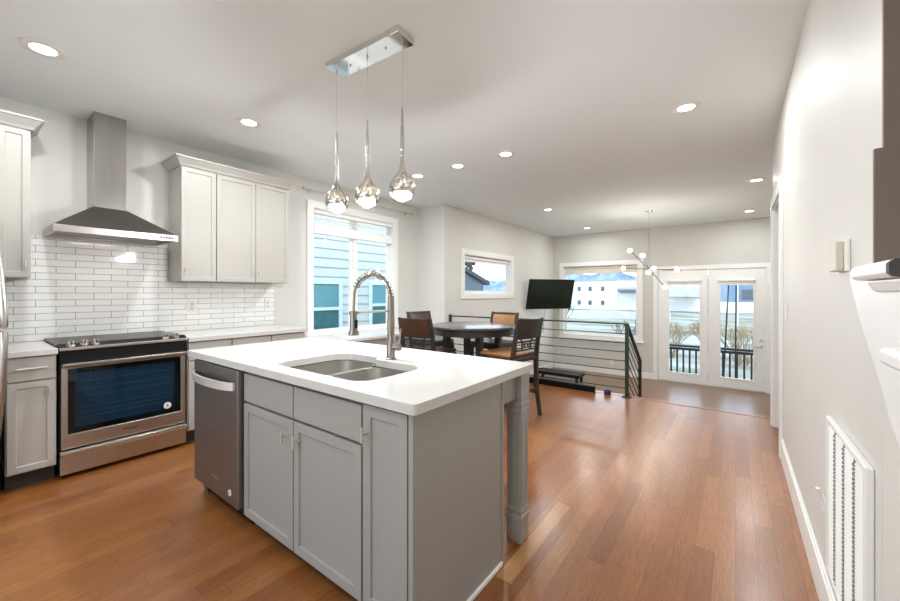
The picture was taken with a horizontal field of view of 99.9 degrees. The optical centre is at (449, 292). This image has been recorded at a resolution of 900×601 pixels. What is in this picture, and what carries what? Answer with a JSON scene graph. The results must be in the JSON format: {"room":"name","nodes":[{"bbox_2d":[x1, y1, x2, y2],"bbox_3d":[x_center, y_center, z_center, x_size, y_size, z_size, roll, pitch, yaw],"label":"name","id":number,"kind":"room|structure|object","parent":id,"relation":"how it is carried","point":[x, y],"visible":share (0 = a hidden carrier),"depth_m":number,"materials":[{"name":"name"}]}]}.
{"room":"kitchen","nodes":[
{"label":"kitchen","id":0,"kind":"room"},
{"bbox_2d":[0,96,418,346],"bbox_3d":[-2.671,-0.035,3.839,0.150,2.855,6.910,0,0,37],"label":"wall","id":1,"kind":"structure","parent":0,"point":[59,149],"depth_m":3.59,"materials":[{"name":"paint"}]},
{"bbox_2d":[0,124,30,278],"bbox_3d":[-3.173,-0.634,2.736,0.358,1.055,0.164,0,0,37],"label":"upper cabinet","id":2,"kind":"object","parent":1,"relation":"attached to","point":[15,143],"visible":1,"depth_m":2.66,"materials":[{"name":"grey paint"}]},
{"bbox_2d":[0,109,44,137],"bbox_3d":[-3.144,-1.204,2.752,0.385,0.082,0.224,0,0,37],"label":"crown molding","id":3,"kind":"structure","parent":1,"relation":"attached to","point":[32,124],"depth_m":2.66,"materials":[{"name":"grey paint"}]},
{"bbox_2d":[43,111,177,245],"bbox_3d":[-2.790,-0.952,3.134,0.506,1.019,0.755,0,0,37],"label":"range hood","id":4,"kind":"object","parent":1,"relation":"attached to","point":[106,218],"visible":1,"depth_m":3.10,"materials":[{"name":"grey metal"}]},
{"bbox_2d":[0,235,273,342],"bbox_3d":[-2.769,-0.035,3.576,0.008,0.827,2.272,0,0,37],"label":"backsplash","id":5,"kind":"structure","parent":1,"relation":"attached to","point":[75,287],"depth_m":3.31,"materials":[{"name":"tile"}]},
{"bbox_2d":[188,300,195,311],"bbox_3d":[-2.592,0.136,3.798,0.007,0.115,0.070,0,0,37],"label":"wall outlet","id":6,"kind":"object","parent":5,"relation":"attached to","point":[191,303],"visible":1,"depth_m":3.80,"materials":[{"name":"white plastic"}]},
{"bbox_2d":[265,299,270,308],"bbox_3d":[-2.128,0.136,4.413,0.007,0.115,0.070,0,0,37],"label":"wall outlet","id":7,"kind":"object","parent":5,"relation":"attached to","point":[267,301],"visible":1,"depth_m":4.41,"materials":[{"name":"white plastic"}]},
{"bbox_2d":[169,166,215,281],"bbox_3d":[-2.480,-0.634,3.654,0.358,1.055,0.294,0,0,37],"label":"upper cabinet","id":8,"kind":"object","parent":1,"relation":"attached to","point":[192,192],"visible":1,"depth_m":3.56,"materials":[{"name":"grey paint"}]},
{"bbox_2d":[215,174,287,283],"bbox_3d":[-2.167,-0.634,4.069,0.358,1.055,0.743,0,0,37],"label":"upper cabinet","id":9,"kind":"object","parent":1,"relation":"attached to","point":[252,218],"visible":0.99,"depth_m":3.95,"materials":[{"name":"grey paint"}]},
{"bbox_2d":[161,153,295,189],"bbox_3d":[-2.245,-1.204,3.943,0.385,0.082,1.159,0,0,37],"label":"crown molding","id":10,"kind":"structure","parent":9,"relation":"on","point":[175,160],"depth_m":3.69,"materials":[{"name":"grey paint"}]},
{"bbox_2d":[307,199,397,336],"bbox_3d":[-1.381,-0.277,5.506,0.140,1.830,1.625,0,0,37],"label":"window","id":11,"kind":"structure","parent":1,"relation":"in","point":[311,205],"depth_m":5.48,"materials":[{"name":"white paint"}]},
{"bbox_2d":[314,209,391,243],"bbox_3d":[-1.368,-0.932,5.496,0.058,0.310,1.405,0,0,37],"label":"window blind","id":12,"kind":"object","parent":11,"relation":"attached to","point":[341,232],"visible":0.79,"depth_m":5.40,"materials":[{"name":"white fabric"}]},
{"bbox_2d":[302,186,413,215],"bbox_3d":[-1.247,-1.307,5.527,0.087,0.070,2.030,0,0,37],"label":"curtain rod","id":13,"kind":"object","parent":1,"relation":"attached to","point":[303,187],"visible":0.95,"depth_m":5.29,"materials":[{"name":"silver metal"}]},
{"bbox_2d":[0,0,808,236],"bbox_3d":[1.172,-1.537,3.851,6.270,0.150,11.860,0,0,37],"label":"ceiling","id":14,"kind":"structure","parent":0,"point":[583,94],"depth_m":2.73,"materials":[{"name":"paint"}]},
{"bbox_2d":[18,37,67,59],"bbox_3d":[-2.437,-1.458,2.266,0.204,0.007,0.204,0,0,37],"label":"recessed light","id":15,"kind":"object","parent":14,"relation":"in","point":[39,47],"visible":1,"depth_m":2.26,"materials":[{"name":"white plastic"}]},
{"bbox_2d":[235,117,261,127],"bbox_3d":[-1.724,-1.458,3.243,0.204,0.007,0.204,0,0,37],"label":"recessed light","id":16,"kind":"object","parent":14,"relation":"in","point":[245,121],"visible":1,"depth_m":3.23,"materials":[{"name":"white plastic"}]},
{"bbox_2d":[325,25,414,212],"bbox_3d":[-0.501,-0.989,2.291,0.704,0.944,0.148,0,0,34],"label":"pendant light","id":17,"kind":"object","parent":14,"relation":"hanging from","point":[394,40],"visible":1,"depth_m":2.26,"materials":[{"name":"silver metal"}]},
{"bbox_2d":[410,173,425,178],"bbox_3d":[-0.403,-1.458,4.727,0.204,0.007,0.204,0,0,37],"label":"recessed light","id":18,"kind":"object","parent":14,"relation":"in","point":[414,175],"visible":0.99,"depth_m":4.70,"materials":[{"name":"white plastic"}]},
{"bbox_2d":[449,163,466,168],"bbox_3d":[0.091,-1.458,4.354,0.204,0.007,0.204,0,0,37],"label":"recessed light","id":19,"kind":"object","parent":14,"relation":"in","point":[453,165],"visible":1,"depth_m":4.33,"materials":[{"name":"white plastic"}]},
{"bbox_2d":[496,150,514,157],"bbox_3d":[0.586,-1.458,3.980,0.204,0.007,0.204,0,0,37],"label":"recessed light","id":20,"kind":"object","parent":14,"relation":"in","point":[505,153],"visible":1,"depth_m":3.96,"materials":[{"name":"white plastic"}]},
{"bbox_2d":[621,210,678,288],"bbox_3d":[3.552,-0.764,6.696,0.962,1.394,0.659,0,0,-23],"label":"chandelier","id":21,"kind":"object","parent":14,"relation":"hanging from","point":[649,269],"visible":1,"depth_m":6.69,"materials":[{"name":"silver metal"}]},
{"bbox_2d":[671,101,701,113],"bbox_3d":[1.861,-1.458,2.980,0.204,0.007,0.204,0,0,37],"label":"recessed light","id":22,"kind":"object","parent":14,"relation":"in","point":[685,107],"visible":1,"depth_m":2.97,"materials":[{"name":"white plastic"}]},
{"bbox_2d":[747,178,766,182],"bbox_3d":[3.977,-1.458,4.904,0.204,0.007,0.204,0,0,37],"label":"recessed light","id":23,"kind":"object","parent":14,"relation":"in","point":[755,179],"visible":1,"depth_m":4.90,"materials":[{"name":"white plastic"}]},
{"bbox_2d":[0,384,818,600],"bbox_3d":[-0.222,1.402,2.129,6.120,0.221,7.130,0,0,37],"label":"floor","id":24,"kind":"structure","parent":0,"point":[630,499],"depth_m":2.06,"materials":[{"name":"brown wood"}]},
{"bbox_2d":[0,251,7,435],"bbox_3d":[-3.244,0.403,2.129,0.955,1.780,0.930,0,0,37],"label":"refrigerator","id":25,"kind":"object","parent":24,"relation":"on","point":[3,294],"visible":1,"depth_m":2.21,"materials":[{"name":"metal"}]},
{"bbox_2d":[0,354,55,490],"bbox_3d":[-3.012,0.856,2.686,0.692,0.874,0.229,0,0,37],"label":"base cabinet","id":26,"kind":"object","parent":24,"relation":"on","point":[28,431],"visible":0.92,"depth_m":2.50,"materials":[{"name":"grey paint"}]},
{"bbox_2d":[8,341,57,358],"bbox_3d":[-3.009,0.398,2.686,0.679,0.040,0.232,0,0,37],"label":"countertop","id":27,"kind":"structure","parent":26,"relation":"on","point":[33,348],"depth_m":2.55,"materials":[{"name":"white stone"}]},
{"bbox_2d":[44,331,187,475],"bbox_3d":[-2.698,0.813,3.080,0.698,0.960,0.767,0,0,37],"label":"range","id":28,"kind":"object","parent":24,"relation":"on","point":[120,396],"visible":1,"depth_m":2.86,"materials":[{"name":"silver metal"}]},
{"bbox_2d":[44,331,181,346],"bbox_3d":[-2.742,0.368,3.113,0.588,0.016,0.767,0,0,37],"label":"cooktop","id":29,"kind":"object","parent":28,"relation":"in","point":[54,342],"depth_m":3.05,"materials":[{"name":"glass"}]},
{"bbox_2d":[184,338,230,441],"bbox_3d":[-2.369,0.856,3.538,0.692,0.874,0.350,0,0,37],"label":"base cabinet","id":30,"kind":"object","parent":24,"relation":"on","point":[189,361],"visible":0.24,"depth_m":3.24,"materials":[{"name":"grey paint"}]},
{"bbox_2d":[171,325,307,341],"bbox_3d":[-2.138,0.398,3.840,0.679,0.040,1.116,0,0,37],"label":"countertop","id":31,"kind":"structure","parent":30,"relation":"on","point":[249,331],"depth_m":3.68,"materials":[{"name":"white stone"}]},
{"bbox_2d":[231,335,270,345],"bbox_3d":[-2.150,0.856,3.828,0.692,0.874,0.371,0,0,37],"label":"base cabinet","id":32,"kind":"object","parent":24,"relation":"on","point":[265,338],"visible":0.07,"depth_m":3.62,"materials":[{"name":"grey paint"}]},
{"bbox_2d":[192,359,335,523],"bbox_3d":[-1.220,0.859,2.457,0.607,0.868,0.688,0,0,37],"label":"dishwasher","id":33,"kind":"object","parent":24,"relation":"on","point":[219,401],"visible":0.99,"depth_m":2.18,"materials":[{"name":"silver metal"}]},
{"bbox_2d":[271,332,304,340],"bbox_3d":[-1.925,0.856,4.125,0.692,0.874,0.371,0,0,37],"label":"base cabinet","id":34,"kind":"object","parent":24,"relation":"on","point":[287,336],"visible":0.09,"depth_m":3.93,"materials":[{"name":"grey paint"}]},
{"bbox_2d":[203,360,529,600],"bbox_3d":[-0.634,0.855,2.246,1.980,0.877,0.901,0,0,37],"label":"kitchen island","id":35,"kind":"object","parent":24,"relation":"on","point":[456,448],"visible":0.52,"depth_m":1.57,"materials":[{"name":"grey paint"}]},
{"bbox_2d":[244,372,363,600],"bbox_3d":[-0.560,0.812,1.996,0.981,0.792,0.648,0,0,37],"label":"base cabinet","id":36,"kind":"object","parent":35,"relation":"in","point":[303,450],"visible":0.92,"depth_m":1.70,"materials":[{"name":"grey paint"}]},
{"bbox_2d":[188,337,532,415],"bbox_3d":[-0.637,0.397,2.253,2.012,0.038,0.947,0,0,37],"label":"island countertop","id":37,"kind":"structure","parent":35,"relation":"on","point":[432,380],"depth_m":1.91,"materials":[{"name":"white stone"}]},
{"bbox_2d":[293,360,404,380],"bbox_3d":[-0.518,0.516,1.989,0.726,0.194,0.477,0,0,37],"label":"sink","id":38,"kind":"object","parent":37,"relation":"in","point":[352,370],"visible":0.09,"depth_m":2.14,"materials":[{"name":"metal"}]},
{"bbox_2d":[348,271,401,359],"bbox_3d":[-0.400,0.129,2.039,0.099,0.498,0.321,0,0,37],"label":"faucet","id":39,"kind":"object","parent":37,"relation":"on","point":[391,347],"visible":1,"depth_m":2.12,"materials":[{"name":"silver metal"}]},
{"bbox_2d":[360,403,408,600],"bbox_3d":[-0.068,0.812,1.625,0.249,0.792,0.648,0,0,37],"label":"base cabinet","id":40,"kind":"object","parent":35,"relation":"in","point":[384,433],"visible":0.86,"depth_m":1.40,"materials":[{"name":"grey paint"}]},
{"bbox_2d":[305,328,442,346],"bbox_3d":[-1.027,0.928,5.314,0.648,0.730,2.555,0,0,37],"label":"desk","id":41,"kind":"object","parent":24,"relation":"on","point":[379,337],"visible":0.04,"depth_m":4.97,"materials":[{"name":"white stone"}]},
{"bbox_2d":[398,317,456,353],"bbox_3d":[-0.248,0.778,4.130,0.442,1.030,0.558,0,0,32],"label":"dining chair","id":42,"kind":"object","parent":24,"relation":"on","point":[414,328],"visible":0.48,"depth_m":3.93,"materials":[{"name":"brown wood"}]},
{"bbox_2d":[406,311,453,347],"bbox_3d":[-0.285,0.778,5.234,0.442,1.030,0.553,0,0,-45],"label":"dining chair","id":43,"kind":"object","parent":24,"relation":"on","point":[416,314],"visible":0.26,"depth_m":5.25,"materials":[{"name":"brown wood"}]},
{"bbox_2d":[433,322,515,356],"bbox_3d":[0.270,0.836,4.457,1.040,0.915,1.040,0,0,37],"label":"dining table","id":44,"kind":"object","parent":24,"relation":"on","point":[479,331],"visible":0.64,"depth_m":4.14,"materials":[{"name":"brown wood"}]},
{"bbox_2d":[471,311,518,355],"bbox_3d":[0.599,0.778,4.988,0.442,1.030,0.553,0,0,41],"label":"dining chair","id":45,"kind":"object","parent":24,"relation":"on","point":[502,317],"visible":0.31,"depth_m":5.04,"materials":[{"name":"brown wood"}]},
{"bbox_2d":[480,318,543,414],"bbox_3d":[0.663,0.778,4.014,0.442,1.030,0.553,0,0,-43],"label":"dining chair","id":46,"kind":"object","parent":24,"relation":"on","point":[530,328],"visible":0.75,"depth_m":3.91,"materials":[{"name":"brown wood"}]},
{"bbox_2d":[529,376,594,393],"bbox_3d":[1.107,1.245,5.397,1.865,0.094,0.075,0,0,37],"label":"bar","id":47,"kind":"object","parent":24,"relation":"on","point":[590,389],"visible":0.44,"depth_m":5.04,"materials":[{"name":"black metal"}]},
{"bbox_2d":[604,389,610,394],"bbox_3d":[2.006,1.261,4.815,0.084,0.056,0.084,0,0,37],"label":"tape roll","id":48,"kind":"object","parent":24,"relation":"on","point":[606,391],"visible":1,"depth_m":4.78,"materials":[{"name":"blue plastic"}]},
{"bbox_2d":[595,390,769,418],"bbox_3d":[2.190,1.301,4.744,5.420,0.024,0.092,0,0,37],"label":"trim","id":49,"kind":"structure","parent":24,"relation":"on","point":[597,391],"depth_m":4.28,"materials":[{"name":"brown wood"}]},
{"bbox_2d":[419,204,448,323],"bbox_3d":[-0.334,0.295,6.479,0.700,3.515,0.120,0,0,37],"label":"wall","id":50,"kind":"structure","parent":0,"point":[433,220],"depth_m":6.35,"materials":[{"name":"paint"}]},
{"bbox_2d":[449,205,552,366],"bbox_3d":[1.286,0.245,8.169,0.150,3.415,4.530,0,0,37],"label":"wall","id":51,"kind":"structure","parent":0,"point":[532,251],"depth_m":7.74,"materials":[{"name":"paint"}]},
{"bbox_2d":[461,248,513,298],"bbox_3d":[0.740,-0.332,7.404,0.140,0.890,1.950,0,0,37],"label":"window","id":52,"kind":"structure","parent":51,"relation":"in","point":[509,270],"depth_m":7.36,"materials":[{"name":"white paint"}]},
{"bbox_2d":[465,256,509,265],"bbox_3d":[0.740,-0.611,7.404,0.056,0.097,1.710,0,0,37],"label":"roller shade","id":53,"kind":"object","parent":52,"relation":"attached to","point":[467,258],"visible":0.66,"depth_m":7.32,"materials":[{"name":"white fabric"}]},
{"bbox_2d":[529,362,552,376],"bbox_3d":[1.386,1.883,8.163,0.016,0.140,4.380,0,0,37],"label":"baseboard","id":54,"kind":"structure","parent":51,"relation":"attached to","point":[550,365],"depth_m":9.49,"materials":[{"name":"white paint"}]},
{"bbox_2d":[526,279,574,326],"bbox_3d":[2.259,0.317,8.789,1.210,1.243,0.447,0,0,-21],"label":"television","id":55,"kind":"object","parent":51,"relation":"attached to","point":[542,293],"visible":1,"depth_m":8.64,"materials":[{"name":"black plastic"}]},
{"bbox_2d":[531,367,769,415],"bbox_3d":[3.525,2.053,6.636,5.570,0.200,4.580,0,0,37],"label":"floor","id":56,"kind":"structure","parent":0,"point":[750,402],"depth_m":7.32,"materials":[{"name":"brown wood"}]},
{"bbox_2d":[449,314,641,397],"bbox_3d":[1.351,1.158,5.807,2.798,1.590,0.863,0,0,37],"label":"railing","id":57,"kind":"object","parent":56,"relation":"on","point":[628,333],"visible":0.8,"depth_m":4.97,"materials":[{"name":"black metal"}]},
{"bbox_2d":[539,367,584,382],"bbox_3d":[2.420,1.848,8.384,1.000,0.210,0.400,0,0,37],"label":"bench","id":58,"kind":"object","parent":56,"relation":"on","point":[543,372],"visible":0.65,"depth_m":8.23,"materials":[{"name":"black wood"}]},
{"bbox_2d":[553,217,769,372],"bbox_3d":[4.859,0.295,8.404,5.570,3.515,0.150,0,0,37],"label":"wall","id":59,"kind":"structure","parent":0,"point":[746,240],"depth_m":8.56,"materials":[{"name":"paint"}]},
{"bbox_2d":[558,259,643,342],"bbox_3d":[3.652,0.197,9.265,2.015,1.917,0.170,0,0,37],"label":"window","id":60,"kind":"structure","parent":59,"relation":"in","point":[638,338],"depth_m":9.08,"materials":[{"name":"white paint"}]},
{"bbox_2d":[565,265,636,273],"bbox_3d":[3.666,-0.558,9.280,1.710,0.171,0.064,0,0,37],"label":"roller shade","id":61,"kind":"object","parent":60,"relation":"attached to","point":[601,269],"visible":1,"depth_m":9.25,"materials":[{"name":"beige fabric"}]},
{"bbox_2d":[554,363,652,378],"bbox_3d":[4.877,1.883,8.286,5.400,0.140,0.016,0,0,37],"label":"baseboard","id":62,"kind":"structure","parent":59,"relation":"attached to","point":[645,375],"depth_m":9.18,"materials":[{"name":"white paint"}]},
{"bbox_2d":[658,270,707,384],"bbox_3d":[5.021,0.723,8.178,0.916,2.416,0.105,0,0,37],"label":"door","id":63,"kind":"structure","parent":59,"relation":"in","point":[681,277],"depth_m":8.21,"materials":[{"name":"white paint"}]},
{"bbox_2d":[667,279,700,285],"bbox_3d":[5.037,-0.219,8.138,0.625,0.124,0.060,0,0,37],"label":"roller shade","id":64,"kind":"object","parent":63,"relation":"attached to","point":[670,282],"depth_m":8.15,"materials":[{"name":"white fabric"}]},
{"bbox_2d":[653,263,769,393],"bbox_3d":[5.391,0.685,7.895,2.043,2.535,0.020,0,0,37],"label":"trim","id":65,"kind":"structure","parent":59,"relation":"attached to","point":[745,265],"depth_m":7.82,"materials":[{"name":"white paint"}]},
{"bbox_2d":[658,379,765,392],"bbox_3d":[5.437,1.944,7.955,1.863,0.018,0.150,0,0,37],"label":"trim","id":66,"kind":"structure","parent":59,"relation":"attached to","point":[658,379],"depth_m":7.84,"materials":[{"name":"white wood"}]},
{"bbox_2d":[707,268,765,391],"bbox_3d":[5.756,0.723,7.621,0.936,2.416,0.109,0,0,37],"label":"door","id":67,"kind":"structure","parent":59,"relation":"in","point":[756,277],"depth_m":7.59,"materials":[{"name":"white paint"}]},
{"bbox_2d":[719,278,755,284],"bbox_3d":[5.758,-0.219,7.594,0.590,0.124,0.060,0,0,37],"label":"roller shade","id":68,"kind":"object","parent":67,"relation":"attached to","point":[722,281],"depth_m":7.59,"materials":[{"name":"white fabric"}]},
{"bbox_2d":[773,0,899,600],"bbox_3d":[1.162,-0.035,0.940,0.130,2.855,6.900,0,0,37],"label":"wall","id":69,"kind":"structure","parent":0,"point":[830,121],"depth_m":1.49,"materials":[{"name":"paint"}]},
{"bbox_2d":[770,177,782,457],"bbox_3d":[2.924,0.198,3.290,0.150,2.190,0.985,0,0,37],"label":"trim","id":70,"kind":"structure","parent":69,"relation":"attached to","point":[776,214],"depth_m":3.62,"materials":[{"name":"white paint"}]},
{"bbox_2d":[785,304,787,320],"bbox_3d":[2.401,0.138,2.698,0.010,0.120,0.080,0,0,37],"label":"light switch","id":71,"kind":"object","parent":69,"relation":"attached to","point":[786,305],"visible":1,"depth_m":2.67,"materials":[{"name":"white plastic"}]},
{"bbox_2d":[780,438,835,600],"bbox_3d":[0.831,1.210,0.623,0.016,0.165,5.795,0,0,37],"label":"baseboard","id":72,"kind":"structure","parent":69,"relation":"attached to","point":[822,583],"depth_m":1.84,"materials":[{"name":"white paint"}]},
{"bbox_2d":[815,487,825,510],"bbox_3d":[1.538,0.849,1.571,0.034,0.087,0.050,0,0,37],"label":"door stop","id":73,"kind":"object","parent":69,"relation":"attached to","point":[822,500],"visible":0.98,"depth_m":1.56,"materials":[{"name":"white plastic"}]},
{"bbox_2d":[829,239,850,272],"bbox_3d":[1.316,-0.122,1.278,0.030,0.104,0.145,0,0,37],"label":"thermostat","id":74,"kind":"object","parent":69,"relation":"attached to","point":[839,251],"visible":1,"depth_m":1.25,"materials":[{"name":"white plastic"}]},
{"bbox_2d":[826,416,874,600],"bbox_3d":[1.282,0.760,1.224,0.020,0.585,0.542,0,0,37],"label":"air vent","id":75,"kind":"object","parent":69,"relation":"in","point":[850,478],"visible":1,"depth_m":1.18,"materials":[{"name":"white plastic"}]},
{"bbox_2d":[858,151,872,265],"bbox_3d":[1.129,-0.208,1.018,0.016,0.310,0.145,0,0,37],"label":"trim","id":76,"kind":"structure","parent":69,"relation":"attached to","point":[865,168],"depth_m":1.02,"materials":[{"name":"paint"}]},
{"bbox_2d":[850,277,899,446],"bbox_3d":[1.060,0.221,0.918,0.006,0.545,0.702,0,0,37],"label":"trim","id":77,"kind":"structure","parent":69,"relation":"attached to","point":[878,312],"depth_m":0.93,"materials":[{"name":"white paint"}]},
{"bbox_2d":[850,258,899,291],"bbox_3d":[1.005,-0.035,0.880,0.048,0.068,0.325,0,0,37],"label":"wall ledge","id":78,"kind":"object","parent":69,"relation":"attached to","point":[884,276],"visible":1,"depth_m":0.85,"materials":[{"name":"white paint"}]},
{"bbox_2d":[873,145,899,262],"bbox_3d":[1.101,-0.208,0.939,0.066,0.310,0.013,0,0,37],"label":"trim","id":79,"kind":"structure","parent":69,"relation":"attached to","point":[886,160],"depth_m":0.94,"materials":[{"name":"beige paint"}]},
{"bbox_2d":[879,348,899,371],"bbox_3d":[0.863,0.152,0.693,0.048,0.068,0.286,0,0,37],"label":"wall ledge","id":80,"kind":"object","parent":69,"relation":"attached to","point":[890,357],"visible":1,"depth_m":0.77,"materials":[{"name":"white paint"}]},
{"bbox_2d":[882,0,899,147],"bbox_3d":[1.140,-0.757,0.911,0.129,1.408,0.012,0,0,37],"label":"trim","id":81,"kind":"structure","parent":69,"relation":"attached to","point":[890,9],"depth_m":0.94,"materials":[{"name":"beige paint"}]},
{"label":"outside","id":82,"kind":"structure","parent":0,"visible":0},
{"bbox_2d":[567,308,752,379],"bbox_3d":[13.105,1.343,33.960,140.000,2.100,110.000,0,0,37],"label":"ground","id":83,"kind":"structure","parent":82,"point":[685,318],"depth_m":19.22,"materials":[{"name":"white snow"}]},
{"bbox_2d":[314,215,385,329],"bbox_3d":[-5.695,-1.457,8.058,4.800,7.700,12.600,0,0,37],"label":"neighbor house","id":84,"kind":"structure","parent":83,"relation":"on","point":[330,252],"depth_m":8.86,"materials":[{"name":"blue"}]},
{"bbox_2d":[465,261,475,269],"bbox_3d":[1.651,-0.378,30.514,1.045,5.341,0.853,0,0,3],"label":"tree","id":85,"kind":"object","parent":83,"relation":"on","point":[467,264],"visible":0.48,"depth_m":30.24,"materials":[{"name":"green plant"}]},
{"bbox_2d":[465,267,489,290],"bbox_3d":[-1.948,0.428,16.631,5.450,3.930,5.200,0,0,37],"label":"gabled house","id":86,"kind":"structure","parent":83,"relation":"on","point":[473,281],"depth_m":16.22,"materials":[{"name":"blue stone"}]},
{"bbox_2d":[567,310,670,320],"bbox_3d":[7.540,1.408,25.757,13.000,0.470,0.200,0,0,37],"label":"wall","id":87,"kind":"structure","parent":83,"relation":"on","point":[576,313],"depth_m":23.94,"materials":[{"name":"concrete"}]},
{"bbox_2d":[609,320,635,334],"bbox_3d":[6.202,1.560,13.352,1.178,1.263,0.581,0,0,37],"label":"bare sapling","id":88,"kind":"object","parent":83,"relation":"on","point":[635,320],"visible":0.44,"depth_m":13.42,"materials":[{"name":"grey plant"}]},
{"bbox_2d":[571,280,699,311],"bbox_3d":[14.659,0.278,32.035,12.000,2.630,7.200,0,0,37],"label":"building","id":89,"kind":"structure","parent":83,"relation":"on","point":[587,294],"depth_m":30.04,"materials":[{"name":"white concrete"}]},
{"bbox_2d":[669,321,694,357],"bbox_3d":[7.247,1.554,12.629,1.665,1.272,1.425,0,0,41],"label":"bare shrub","id":90,"kind":"object","parent":83,"relation":"on","point":[678,332],"visible":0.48,"depth_m":12.41,"materials":[{"name":"beige plant"}]},
{"bbox_2d":[688,320,727,340],"bbox_3d":[8.700,1.474,12.890,1.273,1.312,1.608,0,0,17],"label":"bare shrub","id":91,"kind":"object","parent":83,"relation":"on","point":[697,322],"visible":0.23,"depth_m":12.87,"materials":[{"name":"beige plant"}]},
{"bbox_2d":[721,285,752,312],"bbox_3d":[22.545,0.243,26.796,6.300,2.700,6.060,0,0,37],"label":"building","id":92,"kind":"structure","parent":83,"relation":"on","point":[745,292],"depth_m":25.40,"materials":[{"name":"grey glass"}]},
{"bbox_2d":[721,323,752,365],"bbox_3d":[8.796,1.533,11.255,1.428,1.315,1.649,0,0,-19],"label":"bare shrub","id":93,"kind":"object","parent":83,"relation":"on","point":[741,334],"visible":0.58,"depth_m":11.25,"materials":[{"name":"beige plant"}]},
{"bbox_2d":[737,285,737,325],"bbox_3d":[12.097,-0.007,15.927,0.080,3.800,0.100,0,0,37],"label":"post","id":94,"kind":"object","parent":83,"relation":"on","point":[737,285],"visible":0.21,"depth_m":15.88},
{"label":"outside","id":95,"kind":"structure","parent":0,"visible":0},
{"bbox_3d":[6.112,2.193,8.429,4.000,0.100,1.380,0,0,37],"label":"floor","id":96,"kind":"structure","parent":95,"visible":0},
{"bbox_2d":[669,343,752,379],"bbox_3d":[6.477,1.715,8.830,3.700,0.854,0.120,0,0,37],"label":"deck railing","id":97,"kind":"object","parent":96,"relation":"on","point":[678,346],"visible":0.23,"depth_m":8.87,"materials":[{"name":"black metal"}]},
{"bbox_2d":[723,285,728,376],"bbox_3d":[6.183,0.718,8.457,0.160,2.850,0.030,0,0,14],"label":"pole","id":98,"kind":"object","parent":96,"relation":"on","point":[728,285],"visible":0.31,"depth_m":8.45,"materials":[{"name":"black metal"}]},
{"bbox_2d":[735,285,736,377],"bbox_3d":[6.319,0.718,8.354,0.084,2.850,0.030,0,0,-31],"label":"pole","id":99,"kind":"object","parent":96,"relation":"on","point":[735,285],"visible":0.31,"depth_m":8.34,"materials":[{"name":"black metal"}]},
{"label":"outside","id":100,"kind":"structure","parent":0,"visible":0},
{"bbox_2d":[483,273,635,290],"bbox_3d":[39.910,-1.280,61.337,129.800,5.146,30.000,0,0,37],"label":"hill","id":101,"kind":"structure","parent":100,"point":[494,285],"depth_m":62.87,"materials":[{"name":"blue"}]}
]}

